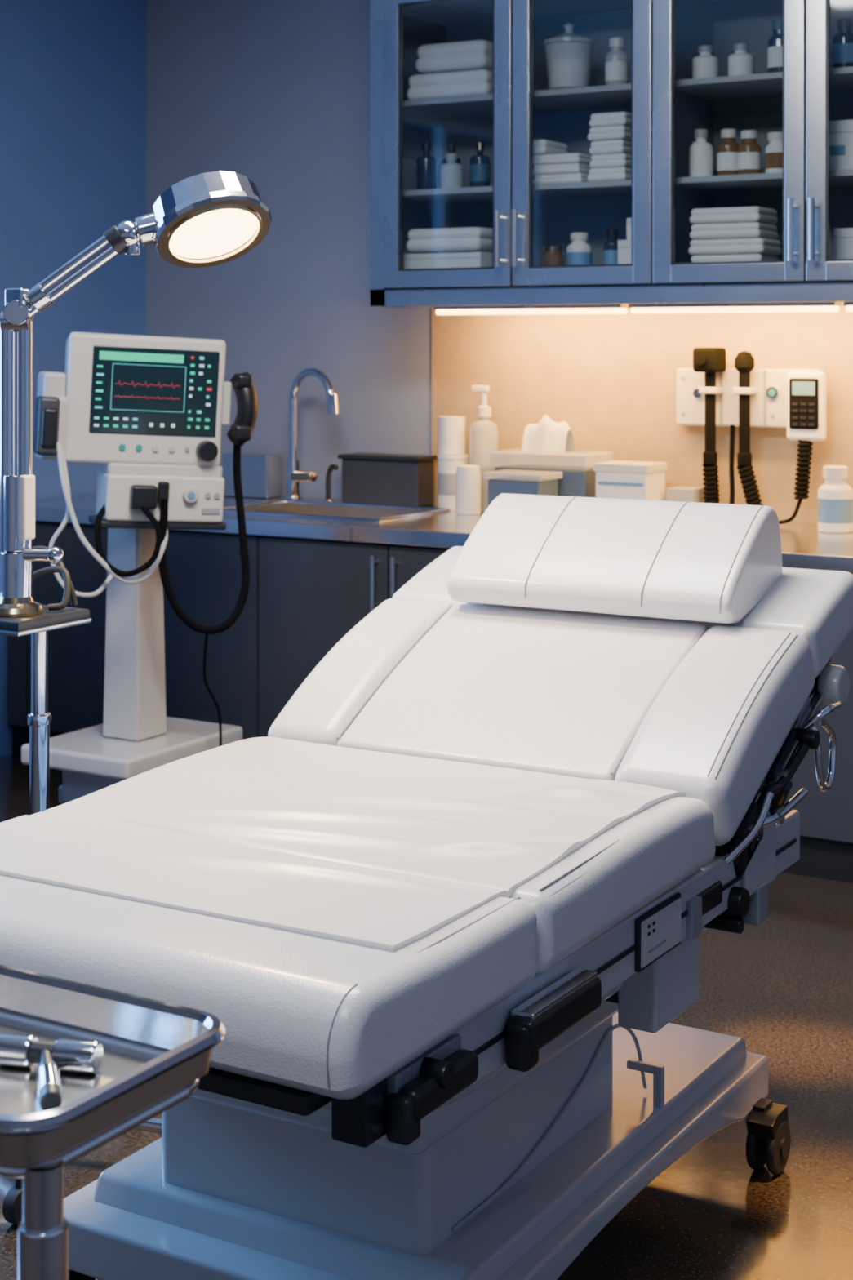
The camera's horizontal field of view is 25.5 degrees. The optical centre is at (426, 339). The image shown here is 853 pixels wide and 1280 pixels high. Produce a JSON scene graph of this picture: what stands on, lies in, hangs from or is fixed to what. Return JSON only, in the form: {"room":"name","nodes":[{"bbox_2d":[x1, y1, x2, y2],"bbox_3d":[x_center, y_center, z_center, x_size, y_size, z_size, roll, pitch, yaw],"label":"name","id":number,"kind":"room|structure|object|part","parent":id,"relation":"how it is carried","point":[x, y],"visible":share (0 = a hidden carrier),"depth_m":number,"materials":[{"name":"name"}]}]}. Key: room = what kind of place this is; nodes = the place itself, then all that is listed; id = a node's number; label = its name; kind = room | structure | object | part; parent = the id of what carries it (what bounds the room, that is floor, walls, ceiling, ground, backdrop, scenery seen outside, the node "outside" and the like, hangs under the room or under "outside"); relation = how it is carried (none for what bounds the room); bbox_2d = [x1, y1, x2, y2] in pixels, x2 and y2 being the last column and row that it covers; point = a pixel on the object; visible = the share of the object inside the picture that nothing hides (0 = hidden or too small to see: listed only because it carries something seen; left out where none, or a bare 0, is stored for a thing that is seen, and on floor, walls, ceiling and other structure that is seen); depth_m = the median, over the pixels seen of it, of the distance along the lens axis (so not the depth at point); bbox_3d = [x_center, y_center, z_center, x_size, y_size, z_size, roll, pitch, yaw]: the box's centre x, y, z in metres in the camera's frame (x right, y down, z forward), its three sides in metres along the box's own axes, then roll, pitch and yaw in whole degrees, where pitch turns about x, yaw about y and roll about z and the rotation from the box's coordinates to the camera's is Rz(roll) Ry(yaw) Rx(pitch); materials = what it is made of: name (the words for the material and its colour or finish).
{"room":"medical examination room","nodes":[
{"label":"medical examination room","id":0,"kind":"room"},
{"bbox_2d":[0,0,145,757],"bbox_3d":[-2.886,0.000,3.961,0.100,2.800,7.050,0,0,31],"label":"wall","id":1,"kind":"structure","parent":0,"point":[73,72],"depth_m":6.59,"materials":[{"name":"blue paint"}]},
{"bbox_2d":[0,754,852,1279],"bbox_3d":[-0.198,1.450,2.359,6.357,0.100,7.250,0,0,31],"label":"floor","id":2,"kind":"structure","parent":0,"point":[783,985],"depth_m":3.27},
{"bbox_2d":[0,964,225,1279],"bbox_3d":[-0.494,0.974,1.470,0.546,0.850,0.463,0,0,31],"label":"tray stand","id":3,"kind":"object","parent":2,"relation":"on","point":[156,1054],"visible":1,"depth_m":1.46,"materials":[{"name":"silver metal"}]},
{"bbox_2d":[0,1032,102,1111],"bbox_3d":[-0.312,0.574,1.480,0.089,0.025,0.100,0,0,11],"label":"instruments","id":4,"kind":"object","parent":3,"relation":"in","point":[16,1050],"visible":1,"depth_m":1.50,"materials":[{"name":"silver metal"}]},
{"bbox_3d":[-0.497,0.994,1.472,0.538,0.810,0.463,0,0,31],"label":"stand frame","id":5,"kind":"part","parent":3,"relation":"part of","materials":[{"name":"silver metal"}]},
{"bbox_2d":[0,964,225,1165],"bbox_3d":[-0.436,0.569,1.551,0.529,0.040,0.254,0,0,31],"label":"tray","id":6,"kind":"object","parent":3,"relation":"on","point":[156,1054],"depth_m":1.49,"materials":[{"name":"silver metal"}]},
{"bbox_2d":[0,170,271,1225],"bbox_3d":[-0.628,0.558,3.229,0.666,1.682,0.503,0,0,31],"label":"lamp","id":7,"kind":"object","parent":2,"relation":"on","point":[211,218],"visible":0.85,"depth_m":3.19,"materials":[{"name":"metal"}]},
{"bbox_3d":[-0.682,0.209,3.191,0.130,0.514,0.094,0,0,31],"label":"post","id":8,"kind":"part","parent":7,"relation":"part of","materials":[{"name":"silver metal"}]},
{"bbox_3d":[-0.686,0.412,3.262,0.171,0.103,0.071,0,0,31],"label":"power cord","id":9,"kind":"part","parent":7,"relation":"part of","materials":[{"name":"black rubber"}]},
{"bbox_3d":[-0.610,-0.108,3.200,0.213,0.170,0.051,0,0,1],"label":"arm","id":10,"kind":"part","parent":7,"relation":"part of","materials":[{"name":"silver metal"}]},
{"bbox_2d":[165,204,262,264],"bbox_3d":[-0.360,-0.177,3.200,0.148,0.096,0.164,0,0,31],"label":"diffuser","id":11,"kind":"object","parent":7,"relation":"attached to","point":[196,234],"depth_m":3.20,"materials":[{"name":"plastic"}]},
{"bbox_2d":[21,332,257,803],"bbox_3d":[-0.830,0.690,5.270,0.660,1.419,0.572,0,0,-34],"label":"patient monitor","id":12,"kind":"object","parent":2,"relation":"on","point":[153,411],"visible":0.87,"depth_m":5.12,"materials":[{"name":"white paint"}]},
{"bbox_2d":[0,493,852,1279],"bbox_3d":[-0.012,0.843,2.802,0.869,1.113,1.657,0,0,31],"label":"exam table","id":13,"kind":"object","parent":2,"relation":"on","point":[506,815],"visible":1,"depth_m":2.62,"materials":[{"name":"white leather"}]},
{"bbox_2d":[0,814,537,1099],"bbox_3d":[-0.324,0.719,2.274,0.825,0.110,0.426,0,0,31],"label":"cushion","id":14,"kind":"object","parent":13,"relation":"on","point":[325,976],"depth_m":2.11,"materials":[{"name":"white leather"}]},
{"bbox_2d":[44,756,715,973],"bbox_3d":[-0.070,0.711,2.699,0.825,0.114,0.557,0,0,31],"label":"seat cushion","id":15,"kind":"object","parent":13,"relation":"on","point":[591,867],"depth_m":2.58,"materials":[{"name":"white leather"}]},
{"bbox_2d":[337,604,709,780],"bbox_3d":[0.173,0.612,3.139,0.498,0.268,0.432,0,0,31],"label":"cushion","id":16,"kind":"object","parent":13,"relation":"on","point":[556,690],"depth_m":3.10,"materials":[{"name":"white leather"}]},
{"bbox_2d":[446,493,782,623],"bbox_3d":[0.330,0.380,3.331,0.540,0.184,0.256,0,0,31],"label":"pillow","id":17,"kind":"object","parent":13,"relation":"on","point":[575,559],"depth_m":3.26,"materials":[{"name":"white leather"}]},
{"bbox_2d":[392,546,852,677],"bbox_3d":[0.346,0.484,3.400,0.819,0.160,0.262,0,0,31],"label":"cushion","id":18,"kind":"object","parent":13,"relation":"on","point":[817,605],"depth_m":3.20,"materials":[{"name":"white leather"}]},
{"bbox_3d":[0.272,0.665,3.188,0.762,0.306,0.559,0,0,31],"label":"frame","id":19,"kind":"part","parent":13,"relation":"part of","materials":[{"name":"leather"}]},
{"bbox_3d":[0.660,0.677,3.119,0.112,0.152,0.048,0,0,-45],"label":"release handle","id":20,"kind":"part","parent":13,"relation":"part of","materials":[{"name":"silver metal"}]},
{"bbox_3d":[0.662,0.558,3.182,0.080,0.123,0.104,0,0,31],"label":"adjustment knob","id":21,"kind":"part","parent":13,"relation":"part of","materials":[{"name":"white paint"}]},
{"bbox_2d":[7,495,852,883],"bbox_3d":[1.238,0.971,5.143,5.740,0.858,0.778,0,0,31],"label":"base cabinet","id":22,"kind":"object","parent":2,"relation":"on","point":[318,567],"visible":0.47,"depth_m":5.79,"materials":[{"name":"laminate"}]},
{"bbox_2d":[35,495,852,574],"bbox_3d":[1.242,0.577,5.150,5.740,0.046,0.760,0,0,31],"label":"countertop","id":23,"kind":"structure","parent":22,"relation":"on","point":[803,546],"depth_m":5.59,"materials":[{"name":"metal"}]},
{"bbox_2d":[222,452,281,498],"bbox_3d":[-0.615,0.478,6.624,0.200,0.150,0.090,0,0,31],"label":"box","id":24,"kind":"object","parent":23,"relation":"on","point":[260,473],"visible":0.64,"depth_m":6.57,"materials":[{"name":"white cardboard"}]},
{"bbox_2d":[284,367,340,500],"bbox_3d":[-0.390,0.324,6.361,0.064,0.458,0.272,0,0,-39],"label":"faucet","id":25,"kind":"object","parent":23,"relation":"on","point":[295,476],"visible":0.98,"depth_m":6.42,"materials":[{"name":"silver metal"}]},
{"bbox_2d":[323,463,338,502],"bbox_3d":[-0.320,0.485,6.319,0.036,0.136,0.068,0,0,-37],"label":"spout","id":26,"kind":"object","parent":23,"relation":"on","point":[328,477],"visible":0.99,"depth_m":6.32,"materials":[{"name":"silver metal"}]},
{"bbox_2d":[222,499,450,522],"bbox_3d":[-0.311,0.643,6.035,0.646,0.203,0.429,0,0,31],"label":"sink basin","id":27,"kind":"object","parent":23,"relation":"in","point":[283,508],"depth_m":6.17,"materials":[{"name":"metal"}]},
{"bbox_2d":[337,452,437,506],"bbox_3d":[-0.132,0.470,6.322,0.320,0.165,0.125,0,0,31],"label":"instrument case","id":28,"kind":"object","parent":23,"relation":"on","point":[375,478],"visible":0.94,"depth_m":6.27,"materials":[{"name":"plastic"}]},
{"bbox_2d":[437,453,468,511],"bbox_3d":[0.085,0.463,6.119,0.100,0.180,0.100,0,0,31],"label":"jar","id":29,"kind":"object","parent":23,"relation":"on","point":[447,464],"visible":0.76,"depth_m":6.08,"materials":[{"name":"white plastic"}]},
{"bbox_2d":[437,416,465,454],"bbox_3d":[0.082,0.311,6.133,0.090,0.122,0.090,0,0,31],"label":"roll","id":30,"kind":"object","parent":29,"relation":"on","point":[451,429],"visible":1,"depth_m":6.09,"materials":[{"name":"white paper"}]},
{"bbox_2d":[455,464,480,515],"bbox_3d":[0.133,0.475,5.975,0.080,0.155,0.080,0,0,31],"label":"roll","id":31,"kind":"object","parent":23,"relation":"on","point":[468,477],"visible":1,"depth_m":5.94,"materials":[{"name":"white paper"}]},
{"bbox_2d":[469,385,498,511],"bbox_3d":[0.186,0.351,6.083,0.094,0.404,0.094,0,0,31],"label":"soap pump bottle","id":32,"kind":"object","parent":23,"relation":"on","point":[483,433],"visible":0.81,"depth_m":6.04,"materials":[{"name":"plastic"}]},
{"bbox_2d":[483,469,562,506],"bbox_3d":[0.296,0.480,5.790,0.200,0.145,0.150,0,0,31],"label":"tub","id":33,"kind":"object","parent":23,"relation":"on","point":[506,481],"visible":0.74,"depth_m":5.74,"materials":[{"name":"blue plastic"}]},
{"bbox_2d":[490,448,613,497],"bbox_3d":[0.396,0.453,5.946,0.340,0.200,0.200,0,0,31],"label":"tissue box","id":34,"kind":"object","parent":23,"relation":"on","point":[579,476],"visible":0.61,"depth_m":5.83,"materials":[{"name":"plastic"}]},
{"bbox_2d":[522,414,574,452],"bbox_3d":[0.384,0.296,5.947,0.150,0.114,0.086,0,0,31],"label":"tissue","id":35,"kind":"object","parent":34,"relation":"on","point":[548,435],"visible":1,"depth_m":5.92,"materials":[{"name":"white paper"}]},
{"bbox_2d":[593,460,666,501],"bbox_3d":[0.624,0.466,5.763,0.180,0.175,0.150,0,0,31],"label":"glove box","id":36,"kind":"object","parent":23,"relation":"on","point":[615,479],"visible":0.76,"depth_m":5.71,"materials":[{"name":"white cardboard"}]},
{"bbox_2d":[666,485,706,502],"bbox_3d":[0.794,0.503,5.755,0.090,0.100,0.100,0,0,31],"label":"box","id":37,"kind":"object","parent":23,"relation":"on","point":[681,493],"visible":0.36,"depth_m":5.72,"materials":[{"name":"white cardboard"}]},
{"bbox_2d":[817,465,852,533],"bbox_3d":[1.177,0.459,5.422,0.102,0.188,0.102,0,0,31],"label":"sanitizer bottle","id":38,"kind":"object","parent":23,"relation":"on","point":[835,497],"visible":1,"depth_m":5.38,"materials":[{"name":"white plastic"}]},
{"bbox_2d":[145,0,852,524],"bbox_3d":[1.630,0.000,5.427,6.357,2.800,0.108,0,0,31],"label":"wall","id":39,"kind":"structure","parent":0,"point":[275,94],"depth_m":6.52,"materials":[{"name":"blue paint"}]},
{"bbox_2d":[369,0,852,308],"bbox_3d":[0.952,-0.651,5.472,2.408,1.097,0.505,0,0,31],"label":"upper cabinet","id":40,"kind":"object","parent":39,"relation":"attached to","point":[810,199],"visible":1,"depth_m":5.65,"materials":[{"name":"metal"}]},
{"bbox_2d":[416,142,436,189],"bbox_3d":[0.000,-0.548,5.996,0.064,0.158,0.064,0,0,31],"label":"bottle","id":41,"kind":"object","parent":40,"relation":"in","point":[426,165],"visible":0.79,"depth_m":5.97,"materials":[{"name":"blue glass"}]},
{"bbox_2d":[403,251,493,268],"bbox_3d":[0.077,-0.235,5.949,0.280,0.072,0.122,0,0,31],"label":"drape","id":42,"kind":"object","parent":40,"relation":"in","point":[473,259],"visible":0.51,"depth_m":5.89,"materials":[{"name":"white fabric"}]},
{"bbox_2d":[405,226,493,253],"bbox_3d":[0.087,-0.311,5.942,0.272,0.074,0.164,0,0,31],"label":"folded towels","id":43,"kind":"object","parent":42,"relation":"on","point":[466,239],"visible":0.8,"depth_m":5.87,"materials":[{"name":"white fabric"}]},
{"bbox_2d":[406,69,493,100],"bbox_3d":[0.100,-0.793,5.935,0.297,0.083,0.162,0,0,31],"label":"folded towels","id":44,"kind":"object","parent":40,"relation":"in","point":[478,82],"visible":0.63,"depth_m":5.86,"materials":[{"name":"white fabric"}]},
{"bbox_2d":[415,39,493,74],"bbox_3d":[0.109,-0.883,5.930,0.257,0.088,0.161,0,0,31],"label":"folded towels","id":45,"kind":"object","parent":44,"relation":"on","point":[473,55],"visible":0.72,"depth_m":5.86,"materials":[{"name":"white fabric"}]},
{"bbox_2d":[440,152,462,188],"bbox_3d":[0.078,-0.525,5.902,0.068,0.113,0.068,0,0,31],"label":"medicine bottle","id":46,"kind":"object","parent":40,"relation":"in","point":[451,171],"visible":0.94,"depth_m":5.88,"materials":[{"name":"plastic"}]},
{"bbox_2d":[442,142,461,164],"bbox_3d":[0.080,-0.545,5.983,0.060,0.153,0.060,0,0,31],"label":"bottle","id":47,"kind":"object","parent":40,"relation":"in","point":[451,146],"visible":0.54,"depth_m":5.97,"materials":[{"name":"clear glass"}]},
{"bbox_2d":[469,142,490,186],"bbox_3d":[0.168,-0.543,5.896,0.065,0.148,0.065,0,0,31],"label":"bottle","id":48,"kind":"object","parent":40,"relation":"in","point":[480,164],"visible":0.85,"depth_m":5.87,"materials":[{"name":"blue glass"}]},
{"bbox_2d":[433,304,629,315],"bbox_3d":[0.313,-0.089,5.739,0.640,0.026,0.060,0,0,31],"label":"under-cabinet light","id":49,"kind":"object","parent":40,"relation":"attached to","point":[574,308],"visible":0.99,"depth_m":5.70,"materials":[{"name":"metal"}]},
{"bbox_2d":[542,245,564,266],"bbox_3d":[0.387,-0.242,5.765,0.068,0.086,0.068,0,0,31],"label":"pill bottle","id":50,"kind":"object","parent":40,"relation":"in","point":[553,255],"visible":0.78,"depth_m":5.74,"materials":[{"name":"orange glass"}]},
{"bbox_2d":[533,152,591,184],"bbox_3d":[0.429,-0.514,5.740,0.168,0.089,0.160,0,0,31],"label":"folded towels","id":51,"kind":"object","parent":40,"relation":"in","point":[575,166],"visible":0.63,"depth_m":5.67,"materials":[{"name":"white fabric"}]},
{"bbox_2d":[533,139,568,155],"bbox_3d":[0.374,-0.583,5.771,0.058,0.044,0.163,0,0,31],"label":"pack","id":52,"kind":"object","parent":51,"relation":"on","point":[540,147],"visible":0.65,"depth_m":5.71,"materials":[{"name":"white fabric"}]},
{"bbox_2d":[543,22,595,89],"bbox_3d":[0.434,-0.858,5.737,0.156,0.213,0.156,0,0,31],"label":"glass apothecary jar","id":53,"kind":"object","parent":40,"relation":"in","point":[568,55],"visible":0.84,"depth_m":5.68,"materials":[{"name":"glass"}]},
{"bbox_2d":[566,232,591,265],"bbox_3d":[0.462,-0.261,5.697,0.077,0.123,0.077,0,0,31],"label":"medicine bottle","id":54,"kind":"object","parent":40,"relation":"in","point":[579,252],"visible":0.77,"depth_m":5.67,"materials":[{"name":"white plastic"}]},
{"bbox_2d":[586,111,631,181],"bbox_3d":[0.572,-0.571,5.653,0.127,0.204,0.162,0,0,31],"label":"folded towels","id":55,"kind":"object","parent":40,"relation":"in","point":[611,133],"visible":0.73,"depth_m":5.59,"materials":[{"name":"white fabric"}]},
{"bbox_2d":[604,228,617,264],"bbox_3d":[0.558,-0.266,5.663,0.051,0.133,0.051,0,0,31],"label":"bottle","id":56,"kind":"object","parent":40,"relation":"in","point":[611,246],"visible":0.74,"depth_m":5.64,"materials":[{"name":"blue glass"}]},
{"bbox_2d":[605,36,628,84],"bbox_3d":[0.571,-0.828,5.655,0.069,0.153,0.069,0,0,31],"label":"medicine bottle","id":57,"kind":"object","parent":40,"relation":"in","point":[616,60],"visible":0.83,"depth_m":5.63,"materials":[{"name":"plastic"}]},
{"bbox_2d":[617,240,631,263],"bbox_3d":[0.633,-0.246,5.617,0.085,0.095,0.122,0,0,31],"label":"carton","id":58,"kind":"object","parent":40,"relation":"in","point":[624,246],"visible":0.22,"depth_m":5.58,"materials":[{"name":"white cardboard"}]},
{"bbox_2d":[626,217,631,239],"bbox_3d":[0.655,-0.329,5.639,0.070,0.065,0.122,0,0,31],"label":"carton","id":59,"kind":"object","parent":58,"relation":"on","point":[628,220],"visible":0.22,"depth_m":5.60,"materials":[{"name":"white cardboard"}]},
{"bbox_2d":[688,141,696,177],"bbox_3d":[0.799,-0.528,5.589,0.044,0.118,0.044,0,0,31],"label":"medicine bottle","id":60,"kind":"object","parent":40,"relation":"in","point":[693,142],"visible":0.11,"depth_m":5.58,"materials":[{"name":"plastic"}]},
{"bbox_2d":[689,128,713,177],"bbox_3d":[0.801,-0.540,5.495,0.068,0.143,0.068,0,0,31],"label":"medicine bottle","id":61,"kind":"object","parent":40,"relation":"in","point":[701,152],"visible":0.87,"depth_m":5.47,"materials":[{"name":"white plastic"}]},
{"bbox_2d":[692,44,719,78],"bbox_3d":[0.816,-0.804,5.509,0.076,0.106,0.076,0,0,31],"label":"medicine bottle","id":62,"kind":"object","parent":40,"relation":"in","point":[705,64],"visible":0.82,"depth_m":5.48,"materials":[{"name":"white plastic"}]},
{"bbox_2d":[717,128,739,175],"bbox_3d":[0.882,-0.540,5.493,0.069,0.143,0.069,0,0,31],"label":"pill bottle","id":63,"kind":"object","parent":40,"relation":"in","point":[727,149],"visible":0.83,"depth_m":5.46,"materials":[{"name":"orange glass"}]},
{"bbox_2d":[688,237,782,262],"bbox_3d":[0.895,-0.243,5.463,0.231,0.089,0.159,0,0,31],"label":"folded towels","id":64,"kind":"object","parent":40,"relation":"in","point":[757,249],"visible":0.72,"depth_m":5.40,"materials":[{"name":"white fabric"}]},
{"bbox_2d":[689,206,777,239],"bbox_3d":[0.891,-0.334,5.464,0.216,0.089,0.160,0,0,31],"label":"folded towels","id":65,"kind":"object","parent":64,"relation":"on","point":[740,222],"visible":0.99,"depth_m":5.40,"materials":[{"name":"white fabric"}]},
{"bbox_2d":[628,302,841,313],"bbox_3d":[0.878,-0.089,5.403,0.625,0.026,0.060,0,0,31],"label":"under-cabinet light","id":66,"kind":"object","parent":40,"relation":"attached to","point":[810,306],"visible":1,"depth_m":5.37,"materials":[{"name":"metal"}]},
{"bbox_2d":[728,43,754,75],"bbox_3d":[0.910,-0.802,5.453,0.074,0.103,0.074,0,0,31],"label":"medicine bottle","id":67,"kind":"object","parent":40,"relation":"in","point":[740,63],"visible":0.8,"depth_m":5.42,"materials":[{"name":"white plastic"}]},
{"bbox_2d":[737,129,761,174],"bbox_3d":[0.932,-0.535,5.440,0.069,0.133,0.069,0,0,31],"label":"pill bottle","id":68,"kind":"object","parent":40,"relation":"in","point":[749,152],"visible":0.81,"depth_m":5.42,"materials":[{"name":"orange glass"}]},
{"bbox_2d":[764,131,782,173],"bbox_3d":[1.005,-0.530,5.396,0.069,0.123,0.069,0,0,31],"label":"medicine bottle","id":69,"kind":"object","parent":40,"relation":"in","point":[774,150],"visible":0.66,"depth_m":5.37,"materials":[{"name":"white plastic"}]},
{"bbox_2d":[768,18,782,72],"bbox_3d":[1.014,-0.833,5.391,0.073,0.163,0.073,0,0,31],"label":"bottle","id":70,"kind":"object","parent":40,"relation":"in","point":[775,42],"visible":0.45,"depth_m":5.37,"materials":[{"name":"clear glass"}]},
{"bbox_2d":[830,119,852,169],"bbox_3d":[1.200,-0.539,5.279,0.145,0.140,0.122,0,0,31],"label":"jar","id":71,"kind":"object","parent":40,"relation":"in","point":[841,131],"visible":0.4,"depth_m":5.24,"materials":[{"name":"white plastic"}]},
{"bbox_2d":[831,17,852,67],"bbox_3d":[1.177,-0.825,5.294,0.073,0.148,0.073,0,0,31],"label":"bottle","id":72,"kind":"object","parent":40,"relation":"in","point":[842,42],"visible":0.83,"depth_m":5.27,"materials":[{"name":"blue glass"}]},
{"bbox_2d":[833,227,852,259],"bbox_3d":[1.234,-0.254,5.259,0.165,0.110,0.122,0,0,31],"label":"carton","id":73,"kind":"object","parent":40,"relation":"in","point":[842,237],"visible":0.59,"depth_m":5.24,"materials":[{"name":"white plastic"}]},
{"bbox_2d":[844,302,852,311],"bbox_3d":[1.457,-0.089,5.057,0.675,0.026,0.060,0,0,31],"label":"under-cabinet light","id":74,"kind":"object","parent":40,"relation":"attached to","point":[849,308],"visible":1,"depth_m":5.20,"materials":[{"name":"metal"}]},
{"bbox_2d":[676,347,826,524],"bbox_3d":[0.965,0.287,5.667,0.486,0.524,0.156,0,0,31],"label":"wall diagnostic set","id":75,"kind":"object","parent":39,"relation":"attached to","point":[710,394],"depth_m":5.65,"materials":[{"name":"beige plastic"}]}
]}

